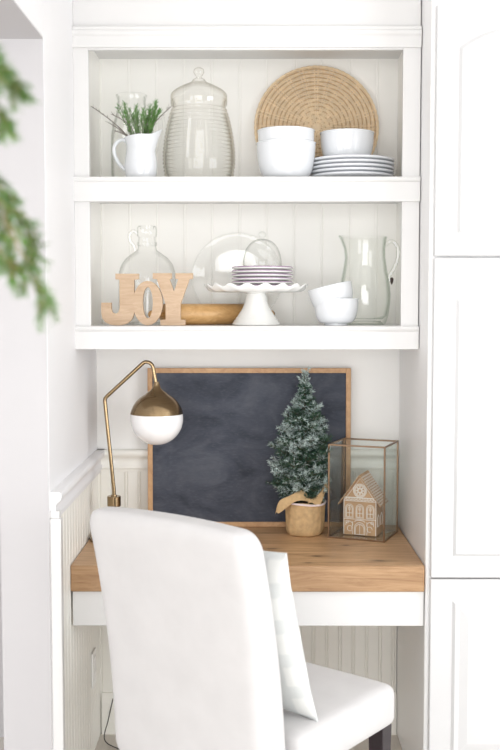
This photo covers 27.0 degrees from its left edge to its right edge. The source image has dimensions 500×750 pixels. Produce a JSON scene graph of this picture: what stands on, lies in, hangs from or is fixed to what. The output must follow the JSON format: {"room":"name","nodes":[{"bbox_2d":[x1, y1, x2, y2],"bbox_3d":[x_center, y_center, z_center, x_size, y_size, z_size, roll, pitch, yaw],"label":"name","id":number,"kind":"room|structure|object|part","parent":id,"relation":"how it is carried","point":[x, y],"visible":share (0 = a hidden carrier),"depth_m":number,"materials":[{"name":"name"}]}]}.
{"room":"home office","nodes":[
{"label":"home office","id":0,"kind":"room"},
{"bbox_2d":[0,528,3,736],"bbox_3d":[-1.539,0.164,0.852,1.717,2.620,5.950,0,4,0],"label":"wall","id":1,"kind":"structure","parent":0,"point":[1,653],"depth_m":3.69,"materials":[{"name":"paint"}]},
{"bbox_2d":[14,0,100,749],"bbox_3d":[-0.612,0.169,0.775,0.138,2.620,5.800,0,4,0],"label":"wall","id":2,"kind":"structure","parent":0,"point":[71,372],"depth_m":3.07,"materials":[{"name":"paint"}]},
{"bbox_2d":[0,0,51,749],"bbox_3d":[-0.616,0.385,0.452,0.132,2.232,4.727,0,4,0],"label":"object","id":3,"kind":"structure","parent":2,"relation":"in","point":[24,466],"depth_m":2.80,"materials":[{"name":"paint"}]},
{"bbox_2d":[50,510,64,749],"bbox_3d":[-0.527,0.780,2.861,0.030,0.825,0.027,0,4,0],"label":"trim","id":4,"kind":"structure","parent":2,"relation":"attached to","point":[56,521],"depth_m":2.84,"materials":[{"name":"paint"}]},
{"bbox_2d":[50,449,104,514],"bbox_3d":[-0.526,0.330,3.260,0.030,0.080,0.862,0,4,0],"label":"trim","id":5,"kind":"structure","parent":2,"relation":"attached to","point":[71,487],"depth_m":3.13,"materials":[{"name":"paint"}]},
{"bbox_2d":[91,647,95,688],"bbox_3d":[-0.531,0.998,3.550,0.008,0.120,0.072,0,4,0],"label":"wall outlet","id":6,"kind":"object","parent":2,"relation":"attached to","point":[93,655],"visible":1,"depth_m":3.52,"materials":[{"name":"white plastic"}]},
{"bbox_2d":[0,732,401,749],"bbox_3d":[0.402,1.502,0.935,5.600,0.060,5.950,0,4,0],"label":"floor","id":7,"kind":"structure","parent":0,"point":[110,739],"depth_m":3.65,"materials":[{"name":"brown wood"}]},
{"bbox_2d":[104,699,118,748],"bbox_3d":[-0.445,1.228,3.603,0.062,0.129,0.260,-2,4,-33],"label":"power cord","id":8,"kind":"object","parent":7,"relation":"on","point":[112,699],"visible":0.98,"depth_m":3.69,"materials":[{"name":"grey plastic"}]},
{"bbox_2d":[90,507,393,749],"bbox_3d":[-0.008,0.836,2.787,0.532,1.024,0.686,3,5,38],"label":"upholstered chair","id":9,"kind":"object","parent":7,"relation":"on","point":[194,660],"visible":0.98,"depth_m":2.54,"materials":[{"name":"white fabric"}]},
{"bbox_3d":[-0.161,0.678,2.592,0.519,0.684,0.208,3,5,38],"label":"backrest","id":10,"kind":"part","parent":9,"relation":"part of","materials":[{"name":"white fabric"}]},
{"bbox_2d":[263,551,317,721],"bbox_3d":[-0.042,0.634,2.676,0.432,0.473,0.201,3,5,34],"label":"throw pillow","id":11,"kind":"object","parent":9,"relation":"on","point":[297,698],"visible":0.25,"depth_m":2.55,"materials":[{"name":"fabric"}]},
{"bbox_3d":[0.071,0.911,2.868,0.500,0.130,0.468,3,5,38],"label":"seat","id":12,"kind":"part","parent":9,"relation":"part of","materials":[{"name":"white fabric"}]},
{"bbox_3d":[0.361,1.154,2.907,0.048,0.372,0.048,3,5,38],"label":"leg","id":13,"kind":"part","parent":9,"relation":"part of","materials":[{"name":"brown wood"}]},
{"bbox_2d":[396,0,499,749],"bbox_3d":[1.077,-0.001,3.350,1.105,2.618,0.618,0,4,0],"label":"pantry cabinet","id":14,"kind":"object","parent":7,"relation":"on","point":[448,666],"visible":1,"depth_m":3.07,"materials":[{"name":"paint"}]},
{"bbox_3d":[0.761,0.910,3.123,0.450,0.610,0.022,0,4,0],"label":"door","id":15,"kind":"part","parent":14,"relation":"part of","materials":[{"name":"paint"}]},
{"bbox_3d":[0.761,0.130,3.071,0.450,0.946,0.022,0,4,0],"label":"door","id":16,"kind":"part","parent":14,"relation":"part of","materials":[{"name":"paint"}]},
{"bbox_3d":[0.761,-0.704,3.016,0.450,0.717,0.022,0,4,0],"label":"door","id":17,"kind":"part","parent":14,"relation":"part of","materials":[{"name":"paint"}]},
{"bbox_3d":[0.761,0.911,3.107,0.318,0.478,0.009,0,4,0],"label":"raised panel","id":18,"kind":"part","parent":14,"relation":"part of","materials":[{"name":"paint"}]},
{"bbox_3d":[0.761,0.131,3.055,0.318,0.814,0.009,0,4,0],"label":"raised panel","id":19,"kind":"part","parent":14,"relation":"part of","materials":[{"name":"paint"}]},
{"bbox_3d":[0.761,-0.703,3.000,0.318,0.585,0.009,0,4,0],"label":"raised panel","id":20,"kind":"part","parent":14,"relation":"part of","materials":[{"name":"paint"}]},
{"bbox_2d":[72,0,421,29],"bbox_3d":[-0.009,-1.188,3.370,1.062,0.254,0.437,0,4,0],"label":"wall","id":21,"kind":"structure","parent":0,"point":[87,14],"depth_m":3.18,"materials":[{"name":"paint"}]},
{"bbox_2d":[96,349,399,732],"bbox_3d":[1.276,-0.026,3.717,3.870,2.620,0.131,0,4,0],"label":"wall","id":22,"kind":"structure","parent":0,"point":[375,373],"depth_m":3.68,"materials":[{"name":"paint"}]},
{"bbox_2d":[72,30,421,348],"bbox_3d":[-0.009,-0.592,3.406,1.062,0.998,0.442,0,4,0],"label":"wall shelf unit","id":23,"kind":"object","parent":22,"relation":"attached to","point":[199,202],"visible":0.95,"depth_m":3.57,"materials":[{"name":"paint"}]},
{"bbox_3d":[-0.529,-0.847,3.401,0.022,0.449,0.385,0,4,0],"label":"panel","id":24,"kind":"part","parent":23,"relation":"part of","materials":[{"name":"paint"}]},
{"bbox_3d":[-0.529,-0.373,3.432,0.022,0.414,0.385,0,4,0],"label":"panel","id":25,"kind":"part","parent":23,"relation":"part of","materials":[{"name":"paint"}]},
{"bbox_2d":[112,129,161,176],"bbox_3d":[-0.351,-0.696,3.302,0.139,0.161,0.106,3,5,34],"label":"pitcher","id":26,"kind":"object","parent":23,"relation":"on","point":[140,157],"visible":0.84,"depth_m":3.26,"materials":[{"name":"ceramic"}]},
{"bbox_3d":[-0.411,-0.697,3.297,0.050,0.105,0.011,0,4,0],"label":"handle","id":27,"kind":"part","parent":26,"relation":"part of","materials":[{"name":"white ceramic"}]},
{"bbox_2d":[90,100,172,135],"bbox_3d":[-0.372,-0.791,3.281,0.267,0.173,0.110,0,4,0],"label":"herb sprigs","id":28,"kind":"object","parent":26,"relation":"in","point":[147,128],"visible":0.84,"depth_m":3.28,"materials":[{"name":"green plant"}]},
{"bbox_2d":[101,273,192,324],"bbox_3d":[-0.325,-0.239,3.295,0.290,0.165,0.024,0,4,0],"label":"sign","id":29,"kind":"object","parent":23,"relation":"on","point":[131,300],"visible":1,"depth_m":3.28,"materials":[{"name":"brown wood"}]},
{"bbox_2d":[163,72,235,172],"bbox_3d":[-0.165,-0.806,3.375,0.237,0.371,0.237,-3,5,-42],"label":"glass jar","id":30,"kind":"object","parent":23,"relation":"on","point":[193,72],"visible":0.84,"depth_m":3.37,"materials":[{"name":"clear glass"}]},
{"bbox_2d":[148,304,274,324],"bbox_3d":[-0.121,-0.201,3.437,0.466,0.069,0.069,-2,4,-29],"label":"bowl","id":31,"kind":"object","parent":23,"relation":"on","point":[194,314],"visible":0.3,"depth_m":3.40,"materials":[{"name":"brown wood"}]},
{"bbox_3d":[-0.010,-1.022,3.167,1.062,0.051,0.014,0,4,0],"label":"rail","id":32,"kind":"part","parent":23,"relation":"part of","materials":[{"name":"paint"}]},
{"bbox_3d":[-0.010,-0.570,3.195,1.062,0.074,0.018,0,4,0],"label":"rail","id":33,"kind":"part","parent":23,"relation":"part of","materials":[{"name":"paint"}]},
{"bbox_3d":[-0.010,-0.115,3.225,1.062,0.070,0.018,0,4,0],"label":"rail","id":34,"kind":"part","parent":23,"relation":"part of","materials":[{"name":"paint"}]},
{"bbox_3d":[-0.005,-0.859,3.590,1.025,0.449,0.011,0,4,0],"label":"panel","id":35,"kind":"part","parent":23,"relation":"part of","materials":[{"name":"paint"}]},
{"bbox_3d":[-0.005,-0.385,3.621,1.025,0.414,0.011,0,4,0],"label":"panel","id":36,"kind":"part","parent":23,"relation":"part of","materials":[{"name":"paint"}]},
{"bbox_2d":[204,283,307,324],"bbox_3d":[0.020,-0.230,3.384,0.337,0.134,0.333,0,4,0],"label":"cake stand","id":37,"kind":"object","parent":23,"relation":"on","point":[256,310],"visible":0.99,"depth_m":3.33,"materials":[{"name":"white ceramic"}]},
{"bbox_3d":[0.020,-0.280,3.381,0.337,0.032,0.333,0,4,0],"label":"cake plate","id":38,"kind":"part","parent":37,"relation":"part of","materials":[{"name":"white ceramic"}]},
{"bbox_3d":[0.040,-0.283,3.381,0.198,0.016,0.198,0,4,0],"label":"dessert plate","id":39,"kind":"object","parent":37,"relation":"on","visible":0},
{"bbox_2d":[232,281,292,284],"bbox_3d":[0.040,-0.295,3.380,0.198,0.016,0.198,0,4,0],"label":"dessert plate","id":40,"kind":"object","parent":39,"relation":"on","point":[233,282],"visible":0.6,"depth_m":3.30,"materials":[{"name":"white ceramic"}]},
{"bbox_2d":[232,277,292,280],"bbox_3d":[0.040,-0.307,3.379,0.198,0.016,0.198,0,4,0],"label":"dessert plate","id":41,"kind":"object","parent":40,"relation":"on","point":[235,278],"visible":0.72,"depth_m":3.30,"materials":[{"name":"white ceramic"}]},
{"bbox_2d":[232,273,292,276],"bbox_3d":[0.040,-0.319,3.378,0.198,0.016,0.198,0,4,0],"label":"dessert plate","id":42,"kind":"object","parent":41,"relation":"on","point":[241,274],"visible":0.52,"depth_m":3.30,"materials":[{"name":"white ceramic"}]},
{"bbox_2d":[232,269,292,273],"bbox_3d":[0.040,-0.330,3.377,0.198,0.016,0.198,0,4,0],"label":"dessert plate","id":43,"kind":"object","parent":42,"relation":"on","point":[255,270],"visible":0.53,"depth_m":3.30,"materials":[{"name":"white ceramic"}]},
{"bbox_2d":[232,266,292,269],"bbox_3d":[0.040,-0.342,3.377,0.198,0.016,0.198,0,4,0],"label":"dessert plate","id":44,"kind":"object","parent":43,"relation":"on","point":[234,267],"visible":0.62,"depth_m":3.30,"materials":[{"name":"white ceramic"}]},
{"bbox_2d":[256,138,315,176],"bbox_3d":[0.115,-0.677,3.314,0.191,0.120,0.191,0,4,0],"label":"bowl","id":45,"kind":"object","parent":23,"relation":"on","point":[280,157],"visible":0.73,"depth_m":3.24,"materials":[{"name":"ceramic"}]},
{"bbox_2d":[257,126,314,140],"bbox_3d":[0.115,-0.717,3.312,0.183,0.118,0.183,0,4,0],"label":"bowl","id":46,"kind":"object","parent":45,"relation":"on","point":[273,132],"visible":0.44,"depth_m":3.23,"materials":[{"name":"ceramic"}]},
{"bbox_2d":[254,65,378,157],"bbox_3d":[0.227,-0.844,3.555,0.428,0.425,0.051,0,4,0],"label":"charger","id":47,"kind":"object","parent":23,"relation":"on","point":[317,119],"visible":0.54,"depth_m":3.55,"materials":[{"name":"beige wicker"}]},
{"bbox_2d":[314,298,358,324],"bbox_3d":[0.276,-0.203,3.338,0.147,0.086,0.147,0,4,0],"label":"bowl","id":48,"kind":"object","parent":23,"relation":"on","point":[332,311],"visible":0.95,"depth_m":3.28,"materials":[{"name":"ceramic"}]},
{"bbox_2d":[307,281,352,306],"bbox_3d":[0.256,-0.250,3.338,0.146,0.103,0.146,-3,5,-42],"label":"bowl","id":49,"kind":"object","parent":48,"relation":"on","point":[342,289],"visible":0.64,"depth_m":3.28,"materials":[{"name":"ceramic"}]},
{"bbox_2d":[309,171,393,176],"bbox_3d":[0.328,-0.631,3.370,0.276,0.022,0.276,0,4,0],"label":"dinner plate","id":50,"kind":"object","parent":23,"relation":"on","point":[338,173],"visible":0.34,"depth_m":3.26,"materials":[{"name":"white ceramic"}]},
{"bbox_2d":[311,167,393,174],"bbox_3d":[0.328,-0.644,3.369,0.276,0.022,0.276,0,4,0],"label":"dinner plate","id":51,"kind":"object","parent":50,"relation":"on","point":[335,169],"visible":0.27,"depth_m":3.25,"materials":[{"name":"white ceramic"}]},
{"bbox_2d":[312,163,394,170],"bbox_3d":[0.328,-0.657,3.368,0.276,0.022,0.276,0,4,0],"label":"dinner plate","id":52,"kind":"object","parent":51,"relation":"on","point":[332,165],"visible":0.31,"depth_m":3.25,"materials":[{"name":"white ceramic"}]},
{"bbox_2d":[314,158,394,166],"bbox_3d":[0.328,-0.669,3.367,0.276,0.022,0.276,0,4,0],"label":"dinner plate","id":53,"kind":"object","parent":52,"relation":"on","point":[351,160],"visible":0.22,"depth_m":3.25,"materials":[{"name":"white ceramic"}]},
{"bbox_2d":[314,154,394,162],"bbox_3d":[0.328,-0.682,3.366,0.276,0.022,0.276,0,4,0],"label":"dinner plate","id":54,"kind":"object","parent":53,"relation":"on","point":[345,156],"visible":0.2,"depth_m":3.25,"materials":[{"name":"white ceramic"}]},
{"bbox_2d":[320,128,373,155],"bbox_3d":[0.313,-0.730,3.363,0.176,0.104,0.176,0,4,0],"label":"bowl","id":55,"kind":"object","parent":54,"relation":"on","point":[341,141],"visible":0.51,"depth_m":3.29,"materials":[{"name":"ceramic"}]},
{"bbox_2d":[338,236,393,324],"bbox_3d":[0.384,-0.315,3.463,0.170,0.294,0.177,-2,4,-29],"label":"water pitcher","id":56,"kind":"object","parent":23,"relation":"on","point":[391,278],"visible":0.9,"depth_m":3.43,"materials":[{"name":"clear glass"}]},
{"bbox_3d":[0.514,-0.372,3.429,0.015,0.414,0.385,0,4,0],"label":"panel","id":57,"kind":"part","parent":23,"relation":"part of","materials":[{"name":"paint"}]},
{"bbox_3d":[0.514,-0.847,3.397,0.015,0.449,0.385,0,4,0],"label":"panel","id":58,"kind":"part","parent":23,"relation":"part of","materials":[{"name":"paint"}]},
{"bbox_2d":[97,449,396,471],"bbox_3d":[-0.008,0.303,3.673,1.063,0.080,0.030,0,4,0],"label":"trim","id":59,"kind":"structure","parent":22,"relation":"attached to","point":[124,460],"depth_m":3.67,"materials":[{"name":"beige paint"}]},
{"bbox_2d":[70,525,424,625],"bbox_3d":[-0.007,0.642,3.404,1.057,0.186,0.588,0,4,0],"label":"desk","id":60,"kind":"object","parent":22,"relation":"attached to","point":[335,582],"visible":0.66,"depth_m":3.13,"materials":[{"name":"paint"}]},
{"bbox_2d":[90,360,182,541],"bbox_3d":[-0.374,0.244,3.506,0.310,0.596,0.317,0,4,0],"label":"table lamp","id":61,"kind":"object","parent":60,"relation":"on","point":[156,418],"visible":0.88,"depth_m":3.38,"materials":[{"name":"gold metal"}]},
{"bbox_3d":[-0.393,0.176,3.430,0.182,0.451,0.012,0,4,0],"label":"stem","id":62,"kind":"part","parent":61,"relation":"part of","materials":[{"name":"gold metal"}]},
{"bbox_3d":[-0.307,0.177,3.430,0.174,0.108,0.174,0,4,0],"label":"glass globe","id":63,"kind":"part","parent":61,"relation":"part of"},
{"bbox_2d":[70,525,424,591],"bbox_3d":[-0.007,0.589,3.400,1.057,0.079,0.588,0,4,0],"label":"countertop","id":64,"kind":"structure","parent":60,"relation":"on","point":[320,563],"depth_m":3.13,"materials":[{"name":"brown wood"}]},
{"bbox_2d":[147,368,350,526],"bbox_3d":[-0.003,0.254,3.647,0.709,0.556,0.033,0,4,0],"label":"chalkboard","id":65,"kind":"object","parent":60,"relation":"on","point":[216,468],"visible":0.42,"depth_m":3.64,"materials":[{"name":"black wood"}]},
{"bbox_2d":[266,367,333,536],"bbox_3d":[0.165,0.254,3.512,0.232,0.574,0.217,0,4,0],"label":"tree","id":66,"kind":"object","parent":60,"relation":"on","point":[304,484],"visible":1,"depth_m":3.48,"materials":[{"name":"green plant"}]},
{"bbox_3d":[0.187,0.481,3.538,0.137,0.117,0.138,0,4,0],"label":"burlap pot","id":67,"kind":"part","parent":66,"relation":"part of","materials":[{"name":"beige fabric"}]},
{"bbox_3d":[0.185,0.429,3.536,0.148,0.013,0.148,0,4,0],"label":"cord","id":68,"kind":"part","parent":66,"relation":"part of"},
{"bbox_2d":[328,438,398,542],"bbox_3d":[0.383,0.383,3.516,0.196,0.316,0.178,2,4,22],"label":"display box","id":69,"kind":"object","parent":60,"relation":"on","point":[343,439],"visible":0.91,"depth_m":3.47,"materials":[{"name":"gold metal"}]},
{"bbox_2d":[338,470,388,536],"bbox_3d":[0.384,0.432,3.525,0.146,0.206,0.116,1,4,21],"label":"gingerbread house","id":70,"kind":"object","parent":69,"relation":"in","point":[363,501],"visible":0.99,"depth_m":3.49,"materials":[{"name":"brown food"}]},
{"bbox_2d":[102,692,396,734],"bbox_3d":[-0.003,1.211,3.730,1.053,0.150,0.016,0,4,0],"label":"baseboard","id":71,"kind":"structure","parent":22,"relation":"attached to","point":[107,697],"depth_m":3.72,"materials":[{"name":"beige paint"}]},
{"bbox_3d":[0.402,-1.183,0.757,5.600,0.080,5.950,0,4,0],"label":"ceiling","id":72,"kind":"structure","parent":0,"visible":0},
{"bbox_2d":[0,45,60,333],"bbox_3d":[-0.430,-0.606,1.133,0.342,1.121,0.340,-3,5,-40],"label":"branch","id":73,"kind":"object","parent":72,"relation":"hanging from","point":[10,265],"visible":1,"depth_m":1.15,"materials":[{"name":"green plant"}]}
]}

